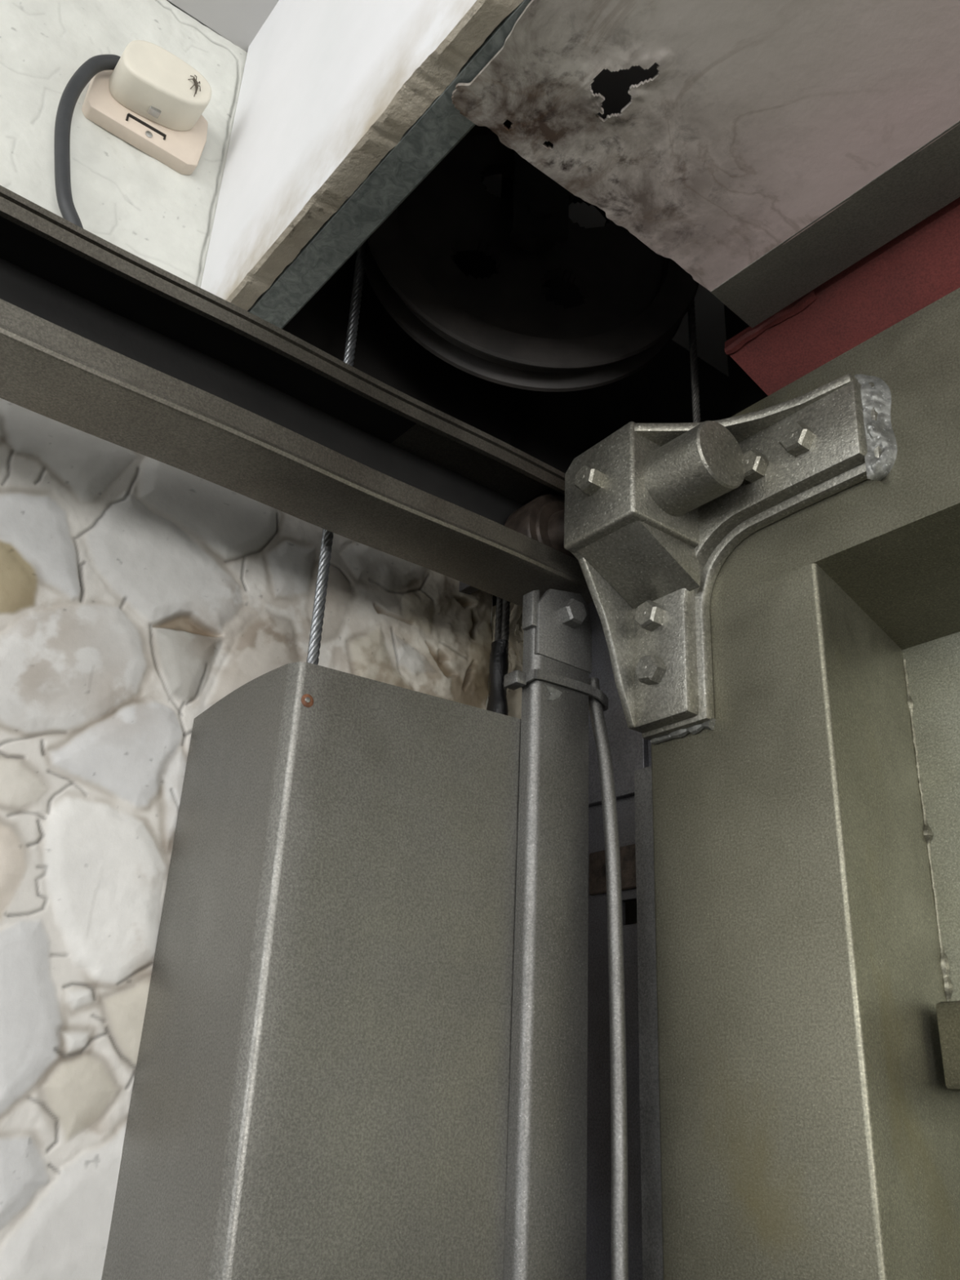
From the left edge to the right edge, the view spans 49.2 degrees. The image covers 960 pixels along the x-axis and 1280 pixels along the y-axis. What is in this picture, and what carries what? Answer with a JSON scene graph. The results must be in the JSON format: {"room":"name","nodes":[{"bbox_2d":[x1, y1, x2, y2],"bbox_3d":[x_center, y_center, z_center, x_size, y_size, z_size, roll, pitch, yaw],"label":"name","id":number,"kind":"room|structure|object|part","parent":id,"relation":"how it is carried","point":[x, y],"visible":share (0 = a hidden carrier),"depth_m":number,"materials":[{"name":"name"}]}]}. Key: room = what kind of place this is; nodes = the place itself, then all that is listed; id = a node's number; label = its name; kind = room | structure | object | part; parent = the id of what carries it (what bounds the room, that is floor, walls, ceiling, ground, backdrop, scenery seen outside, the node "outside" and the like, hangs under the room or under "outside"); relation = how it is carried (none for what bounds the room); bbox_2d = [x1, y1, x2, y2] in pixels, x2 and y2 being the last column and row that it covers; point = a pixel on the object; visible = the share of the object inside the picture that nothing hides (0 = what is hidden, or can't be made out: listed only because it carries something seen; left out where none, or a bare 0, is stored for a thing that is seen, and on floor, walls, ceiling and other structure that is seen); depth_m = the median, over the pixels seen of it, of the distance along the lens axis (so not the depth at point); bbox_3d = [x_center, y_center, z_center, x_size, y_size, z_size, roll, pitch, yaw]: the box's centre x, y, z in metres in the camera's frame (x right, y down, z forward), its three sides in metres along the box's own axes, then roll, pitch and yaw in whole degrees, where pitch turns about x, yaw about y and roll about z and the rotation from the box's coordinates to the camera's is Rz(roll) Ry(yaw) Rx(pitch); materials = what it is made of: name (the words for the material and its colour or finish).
{"room":"elevator shaft","nodes":[
{"label":"elevator shaft","id":0,"kind":"room"},
{"bbox_2d":[0,0,493,1279],"bbox_3d":[-1.437,0.177,-0.319,3.500,2.386,0.149,20,-29,-34],"label":"wall","id":1,"kind":"structure","parent":0,"point":[139,592],"depth_m":0.68,"materials":[{"name":"stone"}]},
{"bbox_2d":[81,40,211,175],"bbox_3d":[-0.249,-0.414,0.807,0.092,0.062,0.047,20,-29,-34],"label":"junction box","id":2,"kind":"object","parent":1,"relation":"attached to","point":[148,101],"visible":0.99,"depth_m":0.80,"materials":[{"name":"beige plastic"}]},
{"bbox_2d":[53,54,120,228],"bbox_3d":[-0.282,-0.309,0.741,0.062,0.286,0.020,20,-29,-34],"label":"power cable","id":3,"kind":"object","parent":2,"relation":"attached to","point":[95,64],"visible":0.59,"depth_m":0.75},
{"bbox_2d":[188,75,200,96],"bbox_3d":[-0.218,-0.426,0.803,0.011,0.021,0.004,20,-29,-34],"label":"insect","id":4,"kind":"object","parent":2,"relation":"attached to","point":[196,83],"visible":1,"depth_m":0.80},
{"bbox_2d":[282,193,512,444],"bbox_3d":[-0.146,-0.281,1.003,0.278,0.351,0.228,20,-29,-34],"label":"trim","id":5,"kind":"structure","parent":1,"relation":"attached to","point":[384,351],"depth_m":0.90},
{"bbox_2d":[488,601,651,1279],"bbox_3d":[0.081,0.820,0.492,0.159,2.015,0.198,20,-29,-34],"label":"door frame","id":6,"kind":"structure","parent":1,"relation":"attached to","point":[630,753],"depth_m":0.71,"materials":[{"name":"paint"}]},
{"bbox_3d":[0.098,0.072,0.769,0.005,0.092,0.062,20,-29,-34],"label":"plate","id":7,"kind":"part","parent":6,"relation":"part of","materials":[{"name":"paint"}]},
{"bbox_2d":[634,287,959,1279],"bbox_3d":[0.497,0.620,-0.004,0.130,1.992,1.224,20,-29,-34],"label":"door","id":8,"kind":"structure","parent":6,"relation":"attached to","point":[797,855],"depth_m":0.61,"materials":[{"name":"green paint"}]},
{"bbox_2d":[504,373,897,744],"bbox_3d":[0.126,-0.050,0.670,0.096,0.198,0.265,20,-29,-34],"label":"bracket","id":9,"kind":"object","parent":8,"relation":"attached to","point":[651,514],"visible":0.97,"depth_m":0.68,"materials":[{"name":"metal"}]},
{"bbox_3d":[0.545,-0.221,0.365,0.130,0.153,1.203,20,-29,-34],"label":"rail","id":10,"kind":"part","parent":8,"relation":"part of","materials":[{"name":"grey metal"}]},
{"bbox_3d":[0.549,0.655,0.017,0.006,1.750,0.970,20,-29,-34],"label":"recessed panel","id":11,"kind":"part","parent":8,"relation":"part of","materials":[{"name":"grey paint"}]},
{"bbox_2d":[488,277,731,697],"bbox_3d":[0.105,0.762,0.813,0.500,2.386,0.200,20,-29,-34],"label":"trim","id":12,"kind":"structure","parent":1,"relation":"attached to","point":[554,428],"depth_m":1.12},
{"bbox_2d":[200,0,523,311],"bbox_3d":[0.461,-0.681,0.076,0.019,0.327,2.136,20,-29,-34],"label":"wall","id":13,"kind":"structure","parent":0,"point":[328,88],"depth_m":0.69,"materials":[{"name":"white paint"}]},
{"bbox_2d":[247,0,531,328],"bbox_3d":[0.257,-0.442,0.283,0.028,0.040,1.431,20,-29,-34],"label":"ceiling slab edge","id":14,"kind":"object","parent":13,"relation":"attached to","point":[442,126],"visible":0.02,"depth_m":0.65,"materials":[{"name":"concrete"}]},
{"bbox_2d":[451,0,959,328],"bbox_3d":[0.412,-0.415,0.287,0.287,0.021,1.060,20,-29,-34],"label":"soffit panel","id":15,"kind":"object","parent":14,"relation":"attached to","point":[773,147],"visible":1,"depth_m":0.58,"materials":[{"name":"paint"}]},
{"bbox_2d":[166,0,728,377],"bbox_3d":[-0.353,-1.301,-0.634,4.000,0.150,2.950,20,-29,-34],"label":"ceiling","id":16,"kind":"structure","parent":0,"point":[238,21],"depth_m":0.94,"materials":[{"name":"paint"}]},
{"bbox_2d":[364,119,698,391],"bbox_3d":[0.044,-0.348,0.876,0.286,0.316,0.077,10,-25,-16],"label":"pulley","id":17,"kind":"object","parent":16,"relation":"hanging from","point":[501,328],"visible":0.76,"depth_m":0.84,"materials":[{"name":"metal"}]},
{"bbox_2d":[306,239,368,664],"bbox_3d":[-0.106,-0.059,0.718,0.008,0.636,0.008,20,-29,-34],"label":"rope","id":18,"kind":"object","parent":17,"relation":"hanging from","point":[316,629],"visible":0.4,"depth_m":0.72,"materials":[{"name":"metal"}]},
{"bbox_2d":[101,662,520,1279],"bbox_3d":[-0.098,0.870,0.347,0.226,1.789,0.141,20,-29,-34],"label":"counterweight cover","id":19,"kind":"object","parent":18,"relation":"hanging from","point":[321,1087],"visible":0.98,"depth_m":0.57,"materials":[{"name":"grey metal"}]},
{"bbox_2d":[687,297,700,422],"bbox_3d":[0.173,-0.222,0.848,0.006,0.208,0.006,20,-29,-34],"label":"rope","id":20,"kind":"object","parent":17,"relation":"hanging from","point":[691,318],"visible":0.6,"depth_m":0.84,"materials":[{"name":"metal"}]},
{"bbox_2d":[724,196,959,395],"bbox_3d":[0.612,-0.432,0.420,0.147,0.192,1.195,20,-29,-34],"label":"steel beam","id":21,"kind":"structure","parent":16,"relation":"attached to","point":[920,266],"depth_m":0.72,"materials":[{"name":"red metal"}]},
{"bbox_3d":[-7.002,-1.343,-6.127,21.500,0.100,15.000,20,-29,-34],"label":"floor","id":22,"kind":"structure","parent":0,"visible":0},
{"bbox_2d":[502,588,591,1279],"bbox_3d":[0.015,0.823,0.351,0.054,1.888,0.025,20,-29,-34],"label":"upright post","id":23,"kind":"object","parent":22,"relation":"on","point":[546,1202],"visible":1,"depth_m":0.63,"materials":[{"name":"metal"}]},
{"bbox_2d":[0,185,593,607],"bbox_3d":[-0.577,-0.273,0.396,1.578,0.089,0.170,20,-29,-34],"label":"metal beam","id":24,"kind":"structure","parent":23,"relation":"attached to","point":[98,339],"depth_m":0.64,"materials":[{"name":"metal"}]},
{"bbox_2d":[486,596,510,715],"bbox_3d":[0.014,0.043,0.828,0.017,0.400,0.020,4,-24,-2],"label":"ropes","id":25,"kind":"object","parent":24,"relation":"hanging from","point":[499,659],"visible":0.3,"depth_m":0.83,"materials":[{"name":"metal"}]},
{"bbox_2d":[503,668,608,711],"bbox_3d":[0.055,0.035,0.714,0.082,0.012,0.023,20,-29,-34],"label":"clamp","id":26,"kind":"object","parent":23,"relation":"attached to","point":[516,679],"visible":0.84,"depth_m":0.70,"materials":[{"name":"metal"}]},
{"bbox_3d":[0.054,-0.009,0.728,0.054,0.058,0.013,20,-29,-34],"label":"plate","id":27,"kind":"part","parent":23,"relation":"part of","materials":[{"name":"paint"}]},
{"bbox_2d":[588,677,628,1279],"bbox_3d":[0.045,0.857,0.358,0.010,1.826,0.032,20,-29,-34],"label":"cable","id":28,"kind":"object","parent":23,"relation":"attached to","point":[619,1122],"visible":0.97,"depth_m":0.63,"materials":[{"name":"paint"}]}
]}

